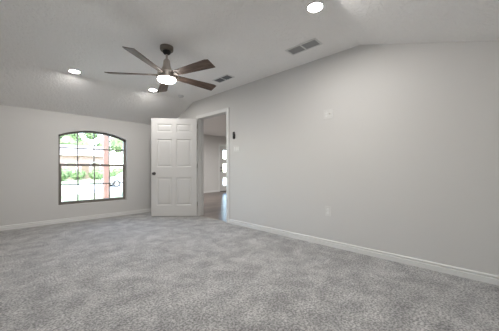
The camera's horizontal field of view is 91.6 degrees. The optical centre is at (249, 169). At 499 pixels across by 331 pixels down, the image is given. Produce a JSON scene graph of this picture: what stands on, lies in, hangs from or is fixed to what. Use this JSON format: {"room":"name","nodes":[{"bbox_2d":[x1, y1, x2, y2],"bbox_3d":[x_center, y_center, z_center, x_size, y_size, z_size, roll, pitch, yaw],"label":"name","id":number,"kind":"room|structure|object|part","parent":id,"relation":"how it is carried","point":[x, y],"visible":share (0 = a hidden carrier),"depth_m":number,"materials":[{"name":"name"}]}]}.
{"room":"empty bedroom","nodes":[
{"label":"empty bedroom","id":0,"kind":"room"},
{"bbox_2d":[0,104,150,225],"bbox_3d":[-3.312,-0.260,4.680,0.160,2.720,3.970,0,0,44],"label":"wall","id":1,"kind":"structure","parent":0,"point":[28,137],"depth_m":4.28,"materials":[{"name":"paint"}]},
{"bbox_2d":[0,208,150,230],"bbox_3d":[-3.238,0.941,4.629,0.017,0.078,3.700,0,0,44],"label":"baseboard","id":2,"kind":"structure","parent":1,"relation":"attached to","point":[74,219],"depth_m":4.50,"materials":[{"name":"paint"}]},
{"bbox_2d":[58,131,124,204],"bbox_3d":[-3.135,-0.055,4.901,0.080,1.420,1.175,0,0,44],"label":"window","id":3,"kind":"structure","parent":1,"relation":"in","point":[94,164],"depth_m":4.86,"materials":[{"name":"brown metal"}]},
{"bbox_3d":[-3.123,0.255,4.890,0.032,0.729,1.103,0,0,44],"label":"sash","id":4,"kind":"part","parent":3,"relation":"part of","materials":[{"name":"glass"}]},
{"bbox_2d":[204,134,225,192],"bbox_3d":[-1.819,-0.260,10.348,0.150,2.720,6.280,0,0,44],"label":"wall","id":5,"kind":"structure","parent":0,"point":[211,143],"depth_m":10.43,"materials":[{"name":"paint"}]},
{"bbox_2d":[219,143,225,191],"bbox_3d":[-1.038,-0.085,11.151,0.166,2.130,1.080,0,0,44],"label":"trim","id":6,"kind":"structure","parent":5,"relation":"attached to","point":[219,143],"depth_m":10.73,"materials":[{"name":"paint"}]},
{"bbox_2d":[220,146,225,190],"bbox_3d":[-1.015,-0.045,11.129,0.100,2.030,0.920,0,0,44],"label":"door","id":7,"kind":"structure","parent":5,"relation":"in","point":[222,161],"depth_m":10.93,"materials":[{"name":"paint"}]},
{"bbox_2d":[204,115,225,136],"bbox_3d":[0.813,-1.555,7.783,7.500,0.170,6.340,0,0,44],"label":"ceiling","id":8,"kind":"structure","parent":0,"point":[215,126],"depth_m":8.30,"materials":[{"name":"white paint"}]},
{"bbox_2d":[0,191,498,330],"bbox_3d":[0.164,1.040,5.697,9.450,0.120,10.250,0,0,44],"label":"floor","id":9,"kind":"structure","parent":0,"point":[140,271],"depth_m":2.07,"materials":[{"name":"grey carpet"}]},
{"bbox_2d":[0,0,498,124],"bbox_3d":[-1.006,-1.237,2.426,6.610,0.806,3.910,0,0,44],"label":"ceiling","id":10,"kind":"structure","parent":0,"point":[247,41],"depth_m":2.67,"materials":[{"name":"white paint"}]},
{"bbox_2d":[68,69,80,73],"bbox_3d":[-2.603,-1.458,3.614,0.164,0.009,0.164,0,0,44],"label":"recessed light","id":11,"kind":"object","parent":10,"relation":"in","point":[69,70],"visible":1,"depth_m":3.61,"materials":[{"name":"white plastic"}]},
{"bbox_2d":[104,44,215,92],"bbox_3d":[-0.954,-1.252,2.913,1.314,0.417,1.274,0,0,44],"label":"ceiling fan","id":12,"kind":"object","parent":10,"relation":"hanging from","point":[165,75],"visible":1,"depth_m":2.81,"materials":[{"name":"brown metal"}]},
{"bbox_3d":[-1.367,-1.122,2.849,0.577,0.008,0.142,0,15,-6],"label":"blade","id":13,"kind":"part","parent":12,"relation":"part of","materials":[{"name":"brown wood"}]},
{"bbox_3d":[-1.063,-1.122,2.516,0.142,0.008,0.577,15,3,11],"label":"blade","id":14,"kind":"part","parent":12,"relation":"part of","materials":[{"name":"brown wood"}]},
{"bbox_3d":[-1.144,-1.122,3.241,0.142,0.008,0.577,-16,7,-23],"label":"blade","id":15,"kind":"part","parent":12,"relation":"part of","materials":[{"name":"brown wood"}]},
{"bbox_3d":[-0.986,-1.067,2.892,0.206,0.019,0.206,0,0,44],"label":"lamp shade","id":16,"kind":"part","parent":12,"relation":"part of","materials":[{"name":"white glass"}]},
{"bbox_3d":[-0.652,-1.122,2.702,0.577,0.008,0.142,0,-15,30],"label":"blade","id":17,"kind":"part","parent":12,"relation":"part of","materials":[{"name":"brown wood"}]},
{"bbox_3d":[-0.702,-1.122,3.150,0.577,0.008,0.142,0,-15,-42],"label":"blade","id":18,"kind":"part","parent":12,"relation":"part of","materials":[{"name":"brown wood"}]},
{"bbox_2d":[212,74,233,82],"bbox_3d":[-0.421,-1.455,3.895,0.370,0.011,0.165,0,0,44],"label":"ceiling vent","id":19,"kind":"object","parent":10,"relation":"in","point":[226,77],"visible":1,"depth_m":3.88,"materials":[{"name":"grey metal"}]},
{"bbox_2d":[285,38,322,54],"bbox_3d":[0.640,-1.456,2.892,0.410,0.009,0.175,0,0,44],"label":"ceiling vent","id":20,"kind":"object","parent":10,"relation":"in","point":[314,42],"visible":1,"depth_m":2.87,"materials":[{"name":"grey metal"}]},
{"bbox_2d":[306,1,324,12],"bbox_3d":[0.591,-1.458,2.184,0.164,0.009,0.164,0,0,44],"label":"recessed light","id":21,"kind":"object","parent":10,"relation":"in","point":[315,6],"visible":1,"depth_m":2.18,"materials":[{"name":"white plastic"}]},
{"bbox_2d":[179,40,498,275],"bbox_3d":[-0.677,-0.260,4.820,9.450,2.720,0.120,0,0,44],"label":"wall","id":22,"kind":"structure","parent":0,"point":[405,162],"depth_m":2.70,"materials":[{"name":"paint"}]},
{"bbox_2d":[151,118,196,215],"bbox_3d":[-1.563,-0.047,5.066,0.939,2.030,0.171,0,0,-4],"label":"door","id":23,"kind":"structure","parent":22,"relation":"in","point":[173,140],"depth_m":5.05,"materials":[{"name":"paint"}]},
{"bbox_2d":[203,120,203,214],"bbox_3d":[-0.659,-0.077,4.897,1.050,2.115,0.016,0,0,44],"label":"trim","id":24,"kind":"structure","parent":22,"relation":"attached to","point":[203,120],"depth_m":5.22,"materials":[{"name":"paint"}]},
{"bbox_2d":[196,107,228,222],"bbox_3d":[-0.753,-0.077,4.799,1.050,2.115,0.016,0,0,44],"label":"trim","id":25,"kind":"structure","parent":22,"relation":"attached to","point":[226,110],"depth_m":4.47,"materials":[{"name":"paint"}]},
{"bbox_2d":[233,145,239,151],"bbox_3d":[-0.232,-0.370,4.302,0.164,0.120,0.010,0,0,44],"label":"light switch","id":26,"kind":"object","parent":22,"relation":"attached to","point":[236,148],"visible":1,"depth_m":4.30,"materials":[{"name":"plastic"}]},
{"bbox_2d":[324,109,331,118],"bbox_3d":[1.001,-0.710,3.112,0.120,0.120,0.022,0,0,44],"label":"wall plate","id":27,"kind":"object","parent":22,"relation":"attached to","point":[327,113],"visible":1,"depth_m":3.11,"materials":[{"name":"plastic"}]},
{"bbox_2d":[325,206,330,215],"bbox_3d":[1.006,0.534,3.117,0.076,0.124,0.008,0,0,44],"label":"power outlet","id":28,"kind":"object","parent":22,"relation":"attached to","point":[327,208],"visible":1,"depth_m":3.12,"materials":[{"name":"plastic"}]},
{"bbox_2d":[229,219,498,285],"bbox_3d":[1.103,0.941,3.018,4.085,0.078,0.017,0,0,44],"label":"baseboard","id":29,"kind":"structure","parent":22,"relation":"attached to","point":[452,270],"depth_m":2.63,"materials":[{"name":"paint"}]},
{"label":"outside","id":30,"kind":"structure","parent":0,"visible":0},
{"bbox_2d":[62,177,225,183],"bbox_3d":[-40.798,1.715,73.762,99.000,0.330,170.000,0,0,44],"label":"lawn","id":31,"kind":"structure","parent":30,"point":[69,181],"depth_m":31.36,"materials":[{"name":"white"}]},
{"bbox_2d":[62,167,71,180],"bbox_3d":[-25.512,0.696,32.803,2.459,2.167,2.925,0,0,44],"label":"shrub","id":32,"kind":"object","parent":31,"relation":"on","point":[66,173],"visible":0.39,"depth_m":32.90,"materials":[{"name":"green plant"}]},
{"bbox_2d":[70,169,86,179],"bbox_3d":[-25.399,0.794,35.872,1.946,1.740,2.364,0,0,44],"label":"shrub","id":33,"kind":"object","parent":31,"relation":"on","point":[81,172],"visible":0.77,"depth_m":35.62,"materials":[{"name":"green plant"}]},
{"bbox_2d":[60,133,110,153],"bbox_3d":[-36.746,-3.997,54.352,8.092,11.154,11.331,0,0,44],"label":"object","id":34,"kind":"object","parent":31,"relation":"on","point":[71,139],"visible":0.36,"depth_m":52.05,"materials":[{"name":"green plant"}]},
{"bbox_2d":[60,144,112,178],"bbox_3d":[-31.481,-1.370,42.243,9.280,5.900,11.200,0,0,44],"label":"house","id":35,"kind":"structure","parent":31,"relation":"on","point":[67,156],"depth_m":40.69,"materials":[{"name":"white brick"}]},
{"bbox_3d":[-28.782,-0.470,39.239,0.025,1.500,1.300,0,0,44],"label":"pane","id":36,"kind":"part","parent":35,"relation":"part of","materials":[{"name":"clear glass"}]},
{"bbox_3d":[-27.501,0.380,40.643,0.080,2.200,1.000,0,0,44],"label":"door","id":37,"kind":"part","parent":35,"relation":"part of","materials":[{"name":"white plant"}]},
{"bbox_3d":[-26.428,-0.470,41.693,0.025,1.500,1.300,0,0,44],"label":"pane","id":38,"kind":"part","parent":35,"relation":"part of","materials":[{"name":"clear glass"}]},
{"bbox_2d":[88,169,98,179],"bbox_3d":[-23.980,0.848,37.742,2.190,2.028,1.873,0,0,24],"label":"shrub","id":39,"kind":"object","parent":31,"relation":"on","point":[91,174],"visible":0.67,"depth_m":37.19,"materials":[{"name":"green plant"}]},
{"bbox_2d":[96,169,114,180],"bbox_3d":[-18.494,0.703,31.116,1.832,1.886,2.324,0,0,1],"label":"shrub","id":40,"kind":"object","parent":31,"relation":"on","point":[100,174],"visible":0.41,"depth_m":30.40,"materials":[{"name":"green plant"}]},
{"bbox_2d":[111,166,121,176],"bbox_3d":[-21.861,0.516,41.005,2.245,2.394,2.944,0,0,44],"label":"shrub","id":41,"kind":"object","parent":31,"relation":"on","point":[116,171],"visible":0.48,"depth_m":40.23,"materials":[{"name":"green plant"}]},
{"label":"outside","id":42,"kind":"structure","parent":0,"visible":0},
{"bbox_2d":[62,185,225,200],"bbox_3d":[8.534,1.360,26.454,12.900,0.440,170.000,0,0,44],"label":"lawn","id":43,"kind":"structure","parent":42,"point":[112,194],"depth_m":14.15,"materials":[{"name":"white"}]},
{"bbox_2d":[110,137,122,154],"bbox_3d":[-5.865,-1.044,13.891,3.182,5.248,4.062,0,0,44],"label":"tree","id":44,"kind":"object","parent":43,"relation":"on","point":[115,144],"visible":0.02,"depth_m":12.90,"materials":[{"name":"green plant"}]},
{"bbox_3d":[-4.273,1.155,5.275,2.030,0.150,4.100,0,0,44],"label":"porch slab","id":45,"kind":"object","parent":43,"relation":"on","visible":0},
{"bbox_2d":[103,135,108,197],"bbox_3d":[-4.011,-0.170,6.798,0.200,2.500,0.200,0,0,44],"label":"porch column","id":46,"kind":"structure","parent":45,"relation":"on","point":[105,138],"depth_m":6.74,"materials":[{"name":"paint"}]},
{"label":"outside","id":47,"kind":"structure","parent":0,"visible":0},
{"bbox_2d":[62,179,225,193],"bbox_3d":[-0.596,1.755,35.209,12.400,0.250,170.000,0,0,44],"label":"street","id":48,"kind":"structure","parent":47,"point":[66,189],"depth_m":20.83,"materials":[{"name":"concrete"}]},
{"bbox_2d":[62,191,121,194],"bbox_3d":[3.843,1.715,30.952,0.300,0.330,170.000,0,0,44],"label":"curb","id":49,"kind":"object","parent":48,"relation":"on","point":[113,191],"depth_m":15.72,"materials":[{"name":"concrete"}]},
{"bbox_2d":[101,172,121,186],"bbox_3d":[-12.038,0.930,24.289,1.830,1.400,4.550,0,0,44],"label":"car","id":50,"kind":"object","parent":48,"relation":"on","point":[118,178],"visible":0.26,"depth_m":22.80,"materials":[{"name":"white metal"}]}
]}

